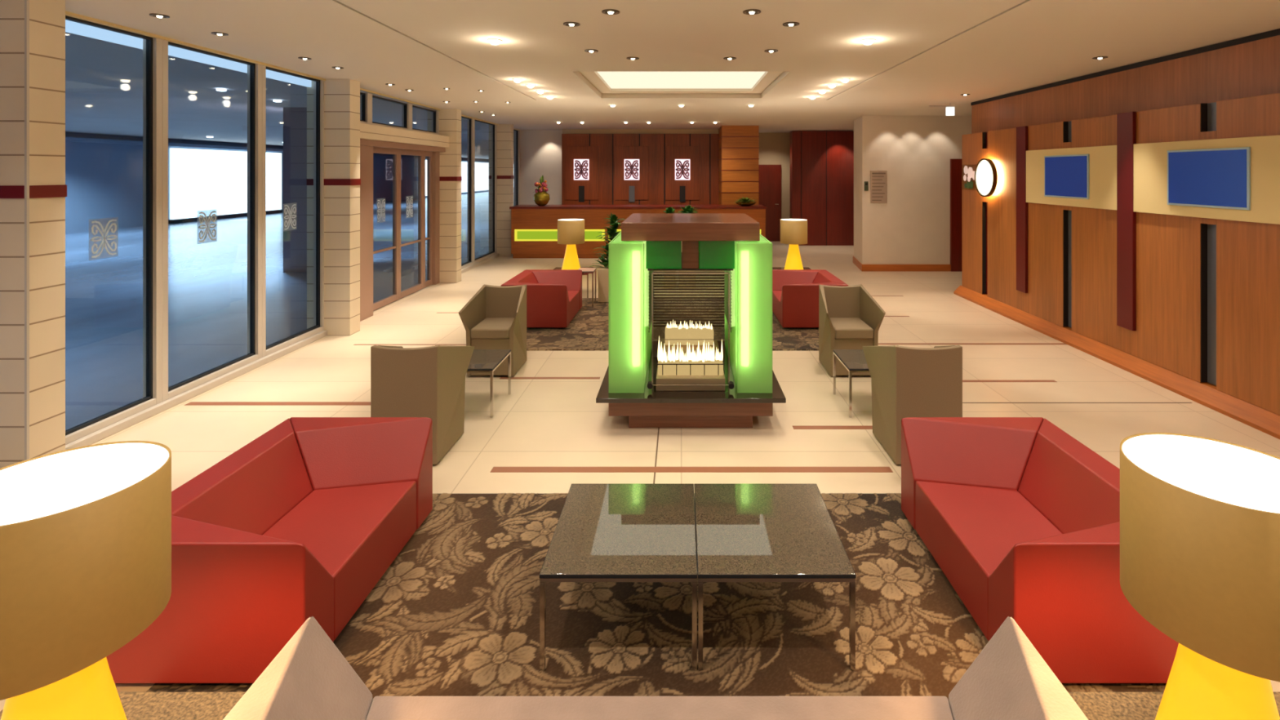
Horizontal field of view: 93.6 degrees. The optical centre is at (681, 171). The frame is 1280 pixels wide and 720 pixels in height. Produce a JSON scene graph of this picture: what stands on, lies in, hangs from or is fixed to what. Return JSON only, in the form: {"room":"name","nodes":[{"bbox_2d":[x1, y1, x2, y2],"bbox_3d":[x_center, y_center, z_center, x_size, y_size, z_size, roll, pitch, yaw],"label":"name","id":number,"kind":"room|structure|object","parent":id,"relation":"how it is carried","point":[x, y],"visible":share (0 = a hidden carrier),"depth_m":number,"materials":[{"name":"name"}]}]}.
{"room":"lobby","nodes":[
{"label":"lobby","id":0,"kind":"room"},
{"bbox_2d":[0,0,66,468],"bbox_3d":[-4.621,0.410,3.638,1.558,2.980,0.232,0,0,0],"label":"column","id":1,"kind":"structure","parent":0,"point":[33,188],"depth_m":3.54,"materials":[{"name":"beige stone"}]},
{"bbox_2d":[65,15,162,444],"bbox_3d":[-4.205,0.382,4.280,0.110,2.916,1.040,0,0,0],"label":"window","id":2,"kind":"structure","parent":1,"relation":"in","point":[152,46],"depth_m":4.75,"materials":[{"name":"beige metal"}]},
{"bbox_2d":[306,79,360,335],"bbox_3d":[-4.096,0.410,7.079,0.507,2.980,0.231,0,0,0],"label":"wall","id":3,"kind":"structure","parent":0,"point":[342,180],"depth_m":6.97,"materials":[{"name":"beige stone"}]},
{"bbox_2d":[65,330,327,449],"bbox_3d":[-4.205,1.870,5.360,0.190,0.060,3.280,0,0,0],"label":"trim","id":4,"kind":"structure","parent":3,"relation":"attached to","point":[111,429],"depth_m":4.96,"materials":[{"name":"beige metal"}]},
{"bbox_2d":[162,39,262,401],"bbox_3d":[-4.205,0.382,5.370,0.110,2.916,1.140,0,0,0],"label":"window","id":5,"kind":"structure","parent":4,"relation":"on","point":[254,70],"depth_m":5.87,"materials":[{"name":"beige metal"}]},
{"bbox_2d":[262,65,324,357],"bbox_3d":[-4.205,0.382,6.470,0.110,2.916,1.060,0,0,0],"label":"window","id":6,"kind":"structure","parent":3,"relation":"in","point":[318,85],"depth_m":6.93,"materials":[{"name":"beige metal"}]},
{"bbox_2d":[65,10,520,130],"bbox_3d":[-4.230,-1.033,9.560,0.200,0.096,11.680,0,0,0],"label":"trim","id":7,"kind":"structure","parent":3,"relation":"attached to","point":[71,27],"depth_m":5.15,"materials":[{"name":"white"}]},
{"bbox_2d":[360,91,369,124],"bbox_3d":[-4.205,-0.830,7.595,0.110,0.440,0.810,0,0,0],"label":"window","id":8,"kind":"structure","parent":3,"relation":"in","point":[364,97],"depth_m":7.94,"materials":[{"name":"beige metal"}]},
{"bbox_2d":[427,108,462,283],"bbox_3d":[-4.096,0.410,10.389,0.507,2.980,0.231,0,0,0],"label":"wall","id":9,"kind":"structure","parent":0,"point":[450,119],"depth_m":10.28,"materials":[{"name":"beige tile"}]},
{"bbox_2d":[373,146,398,311],"bbox_3d":[-4.220,0.775,8.425,0.060,2.230,0.950,0,0,0],"label":"door","id":10,"kind":"structure","parent":9,"relation":"in","point":[379,304],"depth_m":8.83,"materials":[{"name":"brown metal"}]},
{"bbox_2d":[369,93,410,130],"bbox_3d":[-4.205,-0.830,8.600,0.110,0.440,1.200,0,0,0],"label":"window","id":11,"kind":"structure","parent":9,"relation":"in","point":[406,107],"depth_m":8.99,"materials":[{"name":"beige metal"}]},
{"bbox_2d":[360,145,439,321],"bbox_3d":[-4.200,0.750,8.735,0.240,2.300,3.090,0,0,0],"label":"trim","id":12,"kind":"structure","parent":9,"relation":"attached to","point":[366,152],"depth_m":7.83,"materials":[{"name":"brown wood"}]},
{"bbox_2d":[360,123,448,151],"bbox_3d":[-4.140,-0.475,8.735,0.320,0.270,3.090,0,0,0],"label":"trim","id":13,"kind":"structure","parent":9,"relation":"attached to","point":[379,136],"depth_m":8.55,"materials":[{"name":"beige wood"}]},
{"bbox_2d":[398,149,423,299],"bbox_3d":[-4.220,0.775,9.325,0.060,2.230,0.850,0,0,0],"label":"door","id":14,"kind":"structure","parent":9,"relation":"in","point":[420,286],"depth_m":9.68,"materials":[{"name":"brown metal"}]},
{"bbox_2d":[410,103,439,134],"bbox_3d":[-4.205,-0.830,9.740,0.110,0.440,1.080,0,0,0],"label":"window","id":15,"kind":"structure","parent":9,"relation":"in","point":[434,113],"depth_m":10.20,"materials":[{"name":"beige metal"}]},
{"bbox_2d":[423,151,432,288],"bbox_3d":[-4.220,0.775,9.925,0.060,2.230,0.350,0,0,0],"label":"door","id":16,"kind":"structure","parent":9,"relation":"in","point":[428,282],"depth_m":10.03,"materials":[{"name":"brown wood"}]},
{"bbox_2d":[461,115,473,269],"bbox_3d":[-4.205,0.382,11.300,0.110,2.916,1.400,0,0,0],"label":"window","id":17,"kind":"structure","parent":9,"relation":"in","point":[470,121],"depth_m":11.95,"materials":[{"name":"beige metal"}]},
{"bbox_2d":[488,124,514,256],"bbox_3d":[-4.096,0.410,13.659,0.507,2.980,0.231,0,0,0],"label":"wall","id":18,"kind":"structure","parent":0,"point":[505,176],"depth_m":13.55,"materials":[{"name":"beige tile"}]},
{"bbox_2d":[473,119,497,263],"bbox_3d":[-4.205,0.382,12.750,0.110,2.916,1.500,0,0,0],"label":"window","id":19,"kind":"structure","parent":18,"relation":"in","point":[494,127],"depth_m":13.43,"materials":[{"name":"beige metal"}]},
{"bbox_2d":[513,129,562,205],"bbox_3d":[-3.625,0.410,15.500,1.350,2.980,0.200,0,0,0],"label":"wall","id":20,"kind":"structure","parent":0,"point":[540,150],"depth_m":15.40,"materials":[{"name":"white paint"}]},
{"bbox_2d":[461,253,499,273],"bbox_3d":[-4.205,1.870,13.000,0.190,0.060,5.000,0,0,0],"label":"trim","id":21,"kind":"structure","parent":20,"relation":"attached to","point":[463,270],"depth_m":12.22,"materials":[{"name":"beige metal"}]},
{"bbox_2d":[513,129,519,205],"bbox_3d":[-4.205,0.382,14.650,0.110,2.916,1.500,0,0,0],"label":"window","id":22,"kind":"structure","parent":20,"relation":"in","point":[517,132],"depth_m":15.34,"materials":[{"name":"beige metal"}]},
{"bbox_2d":[509,204,766,208],"bbox_3d":[-0.945,0.785,13.535,5.630,0.050,0.830,0,0,0],"label":"countertop","id":23,"kind":"structure","parent":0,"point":[518,206],"depth_m":13.12,"materials":[{"name":"brown wood"}]},
{"bbox_2d":[0,191,1279,711],"bbox_3d":[-8.000,1.969,35.000,32.000,0.142,86.000,0,0,0],"label":"floor","id":24,"kind":"structure","parent":0,"point":[542,422],"depth_m":5.42,"materials":[{"name":"beige tile"}]},
{"bbox_2d":[168,209,283,223],"bbox_3d":[-19.050,1.860,25.550,0.200,0.140,6.300,0,0,0],"label":"step","id":25,"kind":"structure","parent":24,"relation":"on","point":[238,215],"depth_m":24.56,"materials":[{"name":"black"}]},
{"bbox_2d":[169,147,281,219],"bbox_3d":[-19.115,0.440,25.550,0.130,2.680,6.100,0,0,0],"label":"shopfront","id":26,"kind":"object","parent":25,"relation":"on","point":[206,181],"visible":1,"depth_m":24.47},
{"bbox_2d":[65,132,488,234],"bbox_3d":[-19.250,0.340,35.000,0.700,3.180,86.000,0,0,0],"label":"wall","id":27,"kind":"structure","parent":24,"relation":"on","point":[104,173],"depth_m":20.45,"materials":[{"name":"blue paint"}]},
{"bbox_2d":[425,160,488,195],"bbox_3d":[-19.115,0.440,59.000,0.130,2.680,30.000,0,0,0],"label":"shopfront","id":28,"kind":"object","parent":27,"relation":"attached to","point":[482,169],"visible":0.29,"depth_m":55.97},
{"bbox_2d":[283,106,306,271],"bbox_3d":[-7.370,0.340,11.900,0.660,3.180,0.600,0,0,0],"label":"pillar","id":29,"kind":"structure","parent":24,"relation":"on","point":[295,118],"depth_m":11.60,"materials":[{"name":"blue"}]},
{"bbox_2d":[370,345,474,464],"bbox_3d":[-1.790,1.508,4.143,0.538,0.764,0.546,0,0,0],"label":"armchair","id":30,"kind":"object","parent":24,"relation":"on","point":[428,382],"visible":0.8,"depth_m":3.87,"materials":[{"name":"beige fabric"}]},
{"bbox_2d":[466,349,511,417],"bbox_3d":[-1.690,1.710,4.890,0.463,0.380,0.503,0,0,0],"label":"side table","id":31,"kind":"object","parent":24,"relation":"on","point":[482,360],"visible":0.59,"depth_m":4.86,"materials":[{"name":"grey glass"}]},
{"bbox_2d":[458,284,526,376],"bbox_3d":[-1.765,1.508,5.747,0.538,0.764,0.546,0,0,0],"label":"armchair","id":32,"kind":"object","parent":24,"relation":"on","point":[495,317],"visible":0.79,"depth_m":5.71,"materials":[{"name":"beige fabric"}]},
{"bbox_2d":[553,266,593,297],"bbox_3d":[-1.700,1.710,9.300,0.603,0.380,0.553,0,0,0],"label":"side table","id":33,"kind":"object","parent":24,"relation":"on","point":[556,268],"visible":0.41,"depth_m":9.02,"materials":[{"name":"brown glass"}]},
{"bbox_2d":[557,218,584,269],"bbox_3d":[-1.690,1.125,9.200,0.410,0.790,0.410,0,0,0],"label":"table lamp","id":34,"kind":"object","parent":33,"relation":"on","point":[571,232],"visible":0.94,"depth_m":9.07,"materials":[{"name":"yellow glass"}]},
{"bbox_2d":[509,204,766,257],"bbox_3d":[-0.945,1.330,13.535,5.630,1.140,0.830,0,0,0],"label":"reception desk","id":35,"kind":"object","parent":24,"relation":"on","point":[534,228],"depth_m":13.16,"materials":[{"name":"orange wood"}]},
{"bbox_2d":[533,175,550,205],"bbox_3d":[-3.145,0.409,13.463,0.390,0.703,0.386,0,0,0],"label":"flower arrangement","id":36,"kind":"object","parent":35,"relation":"on","point":[541,197],"visible":1,"depth_m":13.33,"materials":[{"name":"gold metal"}]},
{"bbox_2d":[511,226,765,253],"bbox_3d":[-0.945,1.305,13.540,5.590,0.990,0.720,0,0,0],"label":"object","id":37,"kind":"structure","parent":35,"relation":"on","point":[517,246],"depth_m":13.18,"materials":[{"name":"orange wood"}]},
{"bbox_2d":[735,196,758,205],"bbox_3d":[1.447,0.664,13.500,0.535,0.192,0.510,0,0,0],"label":"potted plant","id":38,"kind":"object","parent":35,"relation":"on","point":[743,202],"visible":0.99,"depth_m":13.40,"materials":[{"name":"green plant"}]},
{"bbox_2d":[735,201,755,205],"bbox_3d":[1.450,0.720,13.500,0.480,0.080,0.480,0,0,0],"label":"bowl","id":39,"kind":"object","parent":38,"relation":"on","point":[742,203],"depth_m":13.36,"materials":[{"name":"black metal"}]},
{"bbox_2d":[146,493,1166,700],"bbox_3d":[-0.050,1.892,2.265,3.800,0.016,2.530,0,0,0],"label":"floral rug","id":40,"kind":"object","parent":24,"relation":"on","point":[455,612],"visible":0.45,"depth_m":2.50,"materials":[{"name":"brown carpet"}]},
{"bbox_2d":[0,692,245,719],"bbox_3d":[-1.560,1.702,1.455,0.723,0.363,0.603,0,0,0],"label":"side table","id":41,"kind":"object","parent":40,"relation":"on","point":[136,705],"visible":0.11,"depth_m":1.71,"materials":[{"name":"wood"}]},
{"bbox_2d":[0,440,171,719],"bbox_3d":[-1.480,1.125,1.425,0.410,0.790,0.410,0,0,0],"label":"table lamp","id":42,"kind":"object","parent":41,"relation":"on","point":[86,531],"visible":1,"depth_m":1.35,"materials":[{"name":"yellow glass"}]},
{"bbox_2d":[0,443,168,525],"bbox_3d":[-1.480,0.736,1.425,0.400,0.004,0.400,0,0,0],"label":"diffuser","id":43,"kind":"object","parent":42,"relation":"attached to","point":[54,488],"depth_m":1.43,"materials":[{"name":"white plastic"}]},
{"bbox_2d":[106,417,432,683],"bbox_3d":[-1.765,1.617,2.745,0.790,0.533,1.130,0,0,0],"label":"sofa","id":44,"kind":"object","parent":40,"relation":"on","point":[303,521],"visible":0.8,"depth_m":2.53,"materials":[{"name":"red leather"}]},
{"bbox_2d":[539,483,697,670],"bbox_3d":[-0.238,1.702,2.598,0.597,0.363,0.663,0,0,0],"label":"coffee table","id":45,"kind":"object","parent":40,"relation":"on","point":[604,532],"visible":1,"depth_m":2.48,"materials":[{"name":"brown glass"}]},
{"bbox_2d":[222,616,1088,719],"bbox_3d":[-0.064,1.617,1.447,2.143,0.533,0.790,0,0,0],"label":"sofa","id":46,"kind":"object","parent":40,"relation":"on","point":[309,678],"visible":1,"depth_m":1.77,"materials":[{"name":"beige fabric"}]},
{"bbox_2d":[693,483,856,670],"bbox_3d":[0.361,1.702,2.598,0.597,0.363,0.663,0,0,0],"label":"coffee table","id":47,"kind":"object","parent":40,"relation":"on","point":[745,532],"visible":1,"depth_m":2.48,"materials":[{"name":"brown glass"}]},
{"bbox_2d":[901,417,1178,683],"bbox_3d":[1.605,1.617,2.745,0.790,0.533,1.130,0,0,0],"label":"sofa","id":48,"kind":"object","parent":40,"relation":"on","point":[1020,516],"visible":0.84,"depth_m":2.62,"materials":[{"name":"red leather"}]},
{"bbox_2d":[1068,692,1279,719],"bbox_3d":[1.440,1.702,1.455,0.723,0.363,0.603,0,0,0],"label":"side table","id":49,"kind":"object","parent":40,"relation":"on","point":[1095,705],"visible":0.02,"depth_m":1.71,"materials":[{"name":"stone"}]},
{"bbox_2d":[1120,432,1279,719],"bbox_3d":[1.333,1.125,1.477,0.410,0.790,0.410,0,0,0],"label":"table lamp","id":50,"kind":"object","parent":49,"relation":"on","point":[1200,516],"visible":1,"depth_m":1.40,"materials":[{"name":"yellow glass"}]},
{"bbox_2d":[1122,434,1279,513],"bbox_3d":[1.333,0.736,1.477,0.400,0.004,0.400,0,0,0],"label":"diffuser","id":51,"kind":"object","parent":50,"relation":"attached to","point":[1224,477],"depth_m":1.47,"materials":[{"name":"white plastic"}]},
{"bbox_2d":[653,427,659,483],"bbox_3d":[-0.167,1.905,3.685,0.010,0.011,1.570,0,0,0],"label":"floor","id":52,"kind":"structure","parent":24,"relation":"on","point":[658,428],"depth_m":4.04,"materials":[{"name":"brown tile"}]},
{"bbox_2d":[662,206,676,288],"bbox_3d":[-0.205,1.234,9.918,0.270,1.333,0.301,0,0,0],"label":"potted plant","id":53,"kind":"object","parent":24,"relation":"on","point":[669,210],"visible":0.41,"depth_m":9.80,"materials":[{"name":"green plant"}]},
{"bbox_2d":[526,297,818,351],"bbox_3d":[-0.075,1.892,7.690,3.550,0.016,2.620,0,0,0],"label":"floral rug","id":54,"kind":"object","parent":24,"relation":"on","point":[588,330],"visible":0.27,"depth_m":7.04,"materials":[{"name":"brown carpet"}]},
{"bbox_2d":[501,269,582,328],"bbox_3d":[-1.765,1.617,7.740,0.790,0.533,1.130,0,0,0],"label":"sofa","id":55,"kind":"object","parent":54,"relation":"on","point":[553,296],"visible":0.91,"depth_m":7.17,"materials":[{"name":"red leather"}]},
{"bbox_2d":[578,267,596,306],"bbox_3d":[-1.345,1.633,8.500,0.243,0.500,0.303,0,0,0],"label":"side table","id":56,"kind":"object","parent":54,"relation":"on","point":[584,270],"visible":0.75,"depth_m":8.48,"materials":[{"name":"beige wood"}]},
{"bbox_2d":[591,213,625,302],"bbox_3d":[-1.053,1.236,8.802,0.508,1.295,0.497,0,0,-41],"label":"potted plant","id":57,"kind":"object","parent":54,"relation":"on","point":[603,271],"visible":0.65,"depth_m":8.71,"materials":[{"name":"green plant"}]},
{"bbox_2d":[772,269,848,328],"bbox_3d":[1.605,1.617,7.740,0.790,0.533,1.130,0,0,0],"label":"sofa","id":58,"kind":"object","parent":54,"relation":"on","point":[795,292],"visible":0.71,"depth_m":7.17,"materials":[{"name":"red leather"}]},
{"bbox_2d":[677,204,697,288],"bbox_3d":[0.103,1.220,9.876,0.367,1.360,0.352,0,0,0],"label":"potted plant","id":59,"kind":"object","parent":24,"relation":"on","point":[688,209],"visible":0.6,"depth_m":9.76,"materials":[{"name":"green plant"}]},
{"bbox_2d":[595,213,786,427],"bbox_3d":[0.069,1.142,5.040,1.365,1.517,1.470,0,0,0],"label":"fireplace","id":60,"kind":"object","parent":24,"relation":"on","point":[688,378],"visible":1,"depth_m":4.45,"materials":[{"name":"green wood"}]},
{"bbox_2d":[621,213,759,240],"bbox_3d":[0.069,0.452,5.040,1.044,0.136,1.044,0,0,0],"label":"hood","id":61,"kind":"object","parent":60,"relation":"attached to","point":[637,226],"depth_m":4.52,"materials":[{"name":"brown wood"}]},
{"bbox_2d":[772,266,810,269],"bbox_3d":[1.730,1.710,9.300,0.603,0.380,0.553,0,0,0],"label":"side table","id":62,"kind":"object","parent":24,"relation":"on","point":[773,268],"visible":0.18,"depth_m":9.48,"materials":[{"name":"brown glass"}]},
{"bbox_2d":[780,218,807,269],"bbox_3d":[1.725,1.125,9.200,0.410,0.790,0.410,0,0,0],"label":"table lamp","id":63,"kind":"object","parent":62,"relation":"on","point":[793,232],"visible":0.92,"depth_m":9.07,"materials":[{"name":"yellow glass"}]},
{"bbox_2d":[832,349,869,417],"bbox_3d":[1.530,1.710,4.890,0.463,0.380,0.503,0,0,0],"label":"side table","id":64,"kind":"object","parent":24,"relation":"on","point":[854,360],"visible":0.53,"depth_m":4.86,"materials":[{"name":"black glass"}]},
{"bbox_2d":[818,284,885,376],"bbox_3d":[1.595,1.508,5.747,0.538,0.764,0.546,0,0,0],"label":"armchair","id":65,"kind":"object","parent":24,"relation":"on","point":[850,317],"visible":0.78,"depth_m":5.72,"materials":[{"name":"beige fabric"}]},
{"bbox_2d":[862,345,962,464],"bbox_3d":[1.600,1.508,4.143,0.538,0.764,0.546,0,0,0],"label":"armchair","id":66,"kind":"object","parent":24,"relation":"on","point":[906,382],"visible":0.78,"depth_m":3.87,"materials":[{"name":"beige fabric"}]},
{"bbox_2d":[561,133,719,204],"bbox_3d":[-0.990,0.470,15.210,4.020,2.860,0.380,0,0,0],"label":"wall","id":67,"kind":"structure","parent":0,"point":[606,153],"depth_m":15.06,"materials":[{"name":"red wood"}]},
{"bbox_2d":[573,159,589,179],"bbox_3d":[-2.500,-0.060,15.014,0.380,0.520,0.037,0,0,0],"label":"wall art","id":68,"kind":"object","parent":67,"relation":"attached to","point":[581,166],"visible":1,"depth_m":14.99,"materials":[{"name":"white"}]},
{"bbox_2d":[624,159,639,179],"bbox_3d":[-1.240,-0.060,15.014,0.380,0.520,0.037,0,0,0],"label":"wall art","id":69,"kind":"object","parent":67,"relation":"attached to","point":[631,166],"visible":1,"depth_m":14.99,"materials":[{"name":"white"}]},
{"bbox_2d":[675,159,689,179],"bbox_3d":[0.030,-0.060,15.014,0.380,0.520,0.037,0,0,0],"label":"decorative panel","id":70,"kind":"object","parent":67,"relation":"attached to","point":[682,166],"visible":1,"depth_m":14.99,"materials":[{"name":"white"}]},
{"bbox_2d":[562,128,718,133],"bbox_3d":[-0.550,-1.020,15.310,4.900,0.120,0.380,0,0,0],"label":"wall","id":71,"kind":"structure","parent":0,"point":[564,131],"depth_m":15.12,"materials":[{"name":"beige paint"}]},
{"bbox_2d":[65,0,1279,133],"bbox_3d":[1.775,-1.230,7.750,12.450,0.300,19.500,0,0,0],"label":"ceiling","id":72,"kind":"structure","parent":0,"point":[923,54],"depth_m":5.15,"materials":[{"name":"beige paint"}]},
{"bbox_2d":[487,38,502,44],"bbox_3d":[-1.530,-1.062,4.920,0.122,0.036,0.122,0,0,0],"label":"recessed light","id":73,"kind":"object","parent":72,"relation":"in","point":[492,41],"visible":1,"depth_m":4.89,"materials":[{"name":"beige"}]},
{"bbox_2d":[601,8,619,14],"bbox_3d":[-0.475,-1.072,4.040,0.122,0.016,0.122,0,0,0],"label":"recessed light","id":74,"kind":"object","parent":72,"relation":"in","point":[608,11],"visible":1,"depth_m":4.03,"materials":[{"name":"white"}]},
{"bbox_2d":[579,71,782,93],"bbox_3d":[0.000,-1.225,7.615,2.340,0.150,2.330,0,0,0],"label":"ceiling light panel","id":75,"kind":"object","parent":72,"relation":"attached to","point":[604,82],"visible":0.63,"depth_m":7.79,"materials":[{"name":"beige paint"}]},
{"bbox_2d":[742,8,760,14],"bbox_3d":[0.475,-1.072,4.040,0.122,0.016,0.122,0,0,0],"label":"recessed light","id":76,"kind":"object","parent":72,"relation":"in","point":[751,11],"visible":1,"depth_m":4.03,"materials":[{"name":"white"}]},
{"bbox_2d":[782,22,799,26],"bbox_3d":[0.800,-1.072,4.375,0.122,0.016,0.122,0,0,0],"label":"recessed light","id":77,"kind":"object","parent":72,"relation":"in","point":[787,24],"visible":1,"depth_m":4.36,"materials":[{"name":"black"}]},
{"bbox_2d":[860,38,875,44],"bbox_3d":[1.530,-1.062,4.920,0.122,0.036,0.122,0,0,0],"label":"recessed light","id":78,"kind":"object","parent":72,"relation":"in","point":[868,41],"visible":1,"depth_m":4.89,"materials":[{"name":"beige"}]},
{"bbox_2d":[928,102,954,115],"bbox_3d":[3.970,-0.955,9.150,0.380,0.190,0.040,0,0,0],"label":"exit light","id":79,"kind":"object","parent":72,"relation":"hanging from","point":[949,108],"visible":1,"depth_m":9.13,"materials":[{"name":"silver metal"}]},
{"bbox_2d":[718,125,759,204],"bbox_3d":[1.370,0.410,14.670,0.880,2.980,1.460,0,0,0],"label":"wall","id":80,"kind":"structure","parent":0,"point":[739,148],"depth_m":13.95,"materials":[{"name":"brown wood"}]},
{"bbox_2d":[758,133,790,218],"bbox_3d":[2.650,0.410,16.600,1.700,2.980,0.200,0,0,0],"label":"wall","id":81,"kind":"structure","parent":0,"point":[774,148],"depth_m":16.50,"materials":[{"name":"beige paint"}]},
{"bbox_2d":[758,164,781,241],"bbox_3d":[2.400,0.850,16.444,0.680,2.100,0.112,0,0,0],"label":"door","id":82,"kind":"structure","parent":81,"relation":"in","point":[769,175],"depth_m":16.44,"materials":[{"name":"brown wood"}]},
{"bbox_2d":[790,130,853,245],"bbox_3d":[3.730,0.420,15.645,1.740,2.960,0.310,0,0,0],"label":"wall","id":83,"kind":"structure","parent":0,"point":[822,162],"depth_m":15.50,"materials":[{"name":"brown wood"}]},
{"bbox_2d":[853,115,971,264],"bbox_3d":[5.735,0.410,13.500,4.530,2.980,4.000,0,0,0],"label":"wall","id":84,"kind":"structure","parent":0,"point":[916,153],"depth_m":11.50,"materials":[{"name":"white paint"}]},
{"bbox_2d":[870,170,887,202],"bbox_3d":[3.780,0.280,11.491,0.320,0.620,0.018,0,0,0],"label":"notice","id":85,"kind":"object","parent":84,"relation":"attached to","point":[878,179],"visible":1,"depth_m":11.49,"materials":[{"name":"beige paper"}]},
{"bbox_2d":[853,256,951,271],"bbox_3d":[4.300,1.835,12.035,1.700,0.130,1.130,0,0,0],"label":"baseboard","id":86,"kind":"structure","parent":84,"relation":"attached to","point":[862,267],"depth_m":11.47,"materials":[{"name":"orange wood"}]},
{"bbox_2d":[950,159,962,271],"bbox_3d":[5.575,0.825,11.475,0.850,2.150,0.050,0,0,0],"label":"door","id":87,"kind":"structure","parent":84,"relation":"in","point":[956,165],"depth_m":11.45,"materials":[{"name":"brown wood"}]},
{"bbox_2d":[971,28,1279,133],"bbox_3d":[5.550,0.410,3.650,2.100,2.980,11.300,0,0,0],"label":"fascia","id":88,"kind":"structure","parent":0,"point":[1251,68],"depth_m":5.75,"materials":[{"name":"brown wood"}]},
{"bbox_2d":[963,165,974,190],"bbox_3d":[4.341,0.080,9.020,0.021,0.380,0.480,0,0,0],"label":"flower vase","id":89,"kind":"object","parent":88,"relation":"attached to","point":[971,173],"visible":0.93,"depth_m":9.05,"materials":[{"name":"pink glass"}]},
{"bbox_2d":[962,132,987,294],"bbox_3d":[4.425,0.598,8.990,0.150,2.345,0.620,0,0,0],"label":"wall panel","id":90,"kind":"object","parent":88,"relation":"attached to","point":[971,143],"depth_m":9.01,"materials":[{"name":"orange wood"}]},
{"bbox_2d":[982,132,987,293],"bbox_3d":[4.385,0.593,8.605,0.061,2.335,0.150,0,0,0],"label":"trim","id":91,"kind":"structure","parent":88,"relation":"attached to","point":[984,135],"depth_m":8.67,"materials":[{"name":"grey"}]},
{"bbox_2d":[982,148,987,202],"bbox_3d":[4.377,0.048,8.605,0.054,0.765,0.150,0,0,0],"label":"trim","id":92,"kind":"structure","parent":88,"relation":"attached to","point":[984,151],"depth_m":8.60,"materials":[{"name":"orange wood"}]},
{"bbox_2d":[974,158,997,196],"bbox_3d":[4.300,0.080,8.430,0.100,0.540,0.540,0,0,0],"label":"round wall light","id":93,"kind":"object","parent":88,"relation":"attached to","point":[985,172],"visible":1,"depth_m":8.40,"materials":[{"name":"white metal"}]},
{"bbox_2d":[1016,125,1027,293],"bbox_3d":[4.332,0.471,7.630,0.035,2.098,0.210,0,0,0],"label":"wall bar","id":94,"kind":"object","parent":88,"relation":"attached to","point":[1021,131],"visible":1,"depth_m":7.61,"materials":[{"name":"red wood"}]},
{"bbox_2d":[987,121,1069,327],"bbox_3d":[4.425,0.598,7.685,0.150,2.345,1.690,0,0,0],"label":"wall panel","id":95,"kind":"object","parent":88,"relation":"attached to","point":[1043,300],"depth_m":7.58,"materials":[{"name":"orange wood"}]},
{"bbox_2d":[1062,120,1071,328],"bbox_3d":[4.385,0.593,6.765,0.061,2.335,0.150,0,0,0],"label":"trim","id":96,"kind":"structure","parent":88,"relation":"attached to","point":[1067,126],"depth_m":6.83,"materials":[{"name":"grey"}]},
{"bbox_2d":[1026,145,1116,210],"bbox_3d":[4.336,0.057,6.735,0.032,0.647,1.580,0,0,0],"label":"wall panel","id":97,"kind":"object","parent":88,"relation":"attached to","point":[1102,159],"visible":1,"depth_m":6.34,"materials":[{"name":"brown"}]},
{"bbox_2d":[1044,154,1088,199],"bbox_3d":[4.311,0.050,6.735,0.017,0.480,0.770,0,0,0],"label":"wall screen","id":98,"kind":"object","parent":97,"relation":"attached to","point":[1067,176],"visible":1,"depth_m":6.69,"materials":[{"name":"blue"}]},
{"bbox_2d":[953,285,1279,439],"bbox_3d":[4.375,1.835,3.680,0.250,0.130,11.360,0,0,0],"label":"baseboard","id":99,"kind":"structure","parent":88,"relation":"attached to","point":[1206,394],"depth_m":5.52,"materials":[{"name":"orange wood"}]},
{"bbox_2d":[970,28,1279,105],"bbox_3d":[4.494,-1.052,3.650,0.012,0.045,11.300,0,0,0],"label":"trim","id":100,"kind":"structure","parent":88,"relation":"attached to","point":[1277,32],"depth_m":5.73,"materials":[{"name":"black"}]},
{"bbox_2d":[1116,111,1136,330],"bbox_3d":[4.332,0.471,5.840,0.035,2.098,0.210,0,0,0],"label":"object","id":101,"kind":"object","parent":88,"relation":"attached to","point":[1126,122],"visible":1,"depth_m":5.83,"materials":[{"name":"red wood"}]},
{"bbox_2d":[1071,103,1208,382],"bbox_3d":[4.425,0.598,5.860,0.150,2.345,1.660,0,0,0],"label":"wall panel","id":102,"kind":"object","parent":88,"relation":"attached to","point":[1166,335],"depth_m":5.59,"materials":[{"name":"orange wood"}]},
{"bbox_2d":[1133,134,1279,224],"bbox_3d":[4.336,0.057,4.168,0.032,0.647,3.135,0,0,0],"label":"wall panel","id":103,"kind":"object","parent":88,"relation":"attached to","point":[1149,159],"visible":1,"depth_m":4.87,"materials":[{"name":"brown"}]},
{"bbox_2d":[1167,146,1250,210],"bbox_3d":[4.311,0.050,4.935,0.017,0.480,0.770,0,0,0],"label":"wall screen","id":104,"kind":"object","parent":103,"relation":"attached to","point":[1215,178],"visible":1,"depth_m":4.88,"materials":[{"name":"blue"}]},
{"bbox_2d":[1200,102,1216,385],"bbox_3d":[4.385,0.593,4.955,0.061,2.335,0.150,0,0,0],"label":"trim","id":105,"kind":"structure","parent":88,"relation":"attached to","point":[1208,111],"depth_m":5.01,"materials":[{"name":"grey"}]},
{"bbox_2d":[1216,93,1279,415],"bbox_3d":[4.425,0.598,3.890,0.150,2.345,1.980,0,0,0],"label":"wall panel","id":106,"kind":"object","parent":88,"relation":"attached to","point":[1248,253],"depth_m":4.60,"materials":[{"name":"orange wood"}]},
{"label":"outside","id":107,"kind":"structure","parent":0,"visible":0},
{"bbox_2d":[65,31,488,159],"bbox_3d":[-14.225,-1.325,35.000,19.550,0.150,86.000,0,0,0],"label":"ceiling","id":108,"kind":"structure","parent":107,"point":[104,79],"depth_m":10.54,"materials":[{"name":"grey paint"}]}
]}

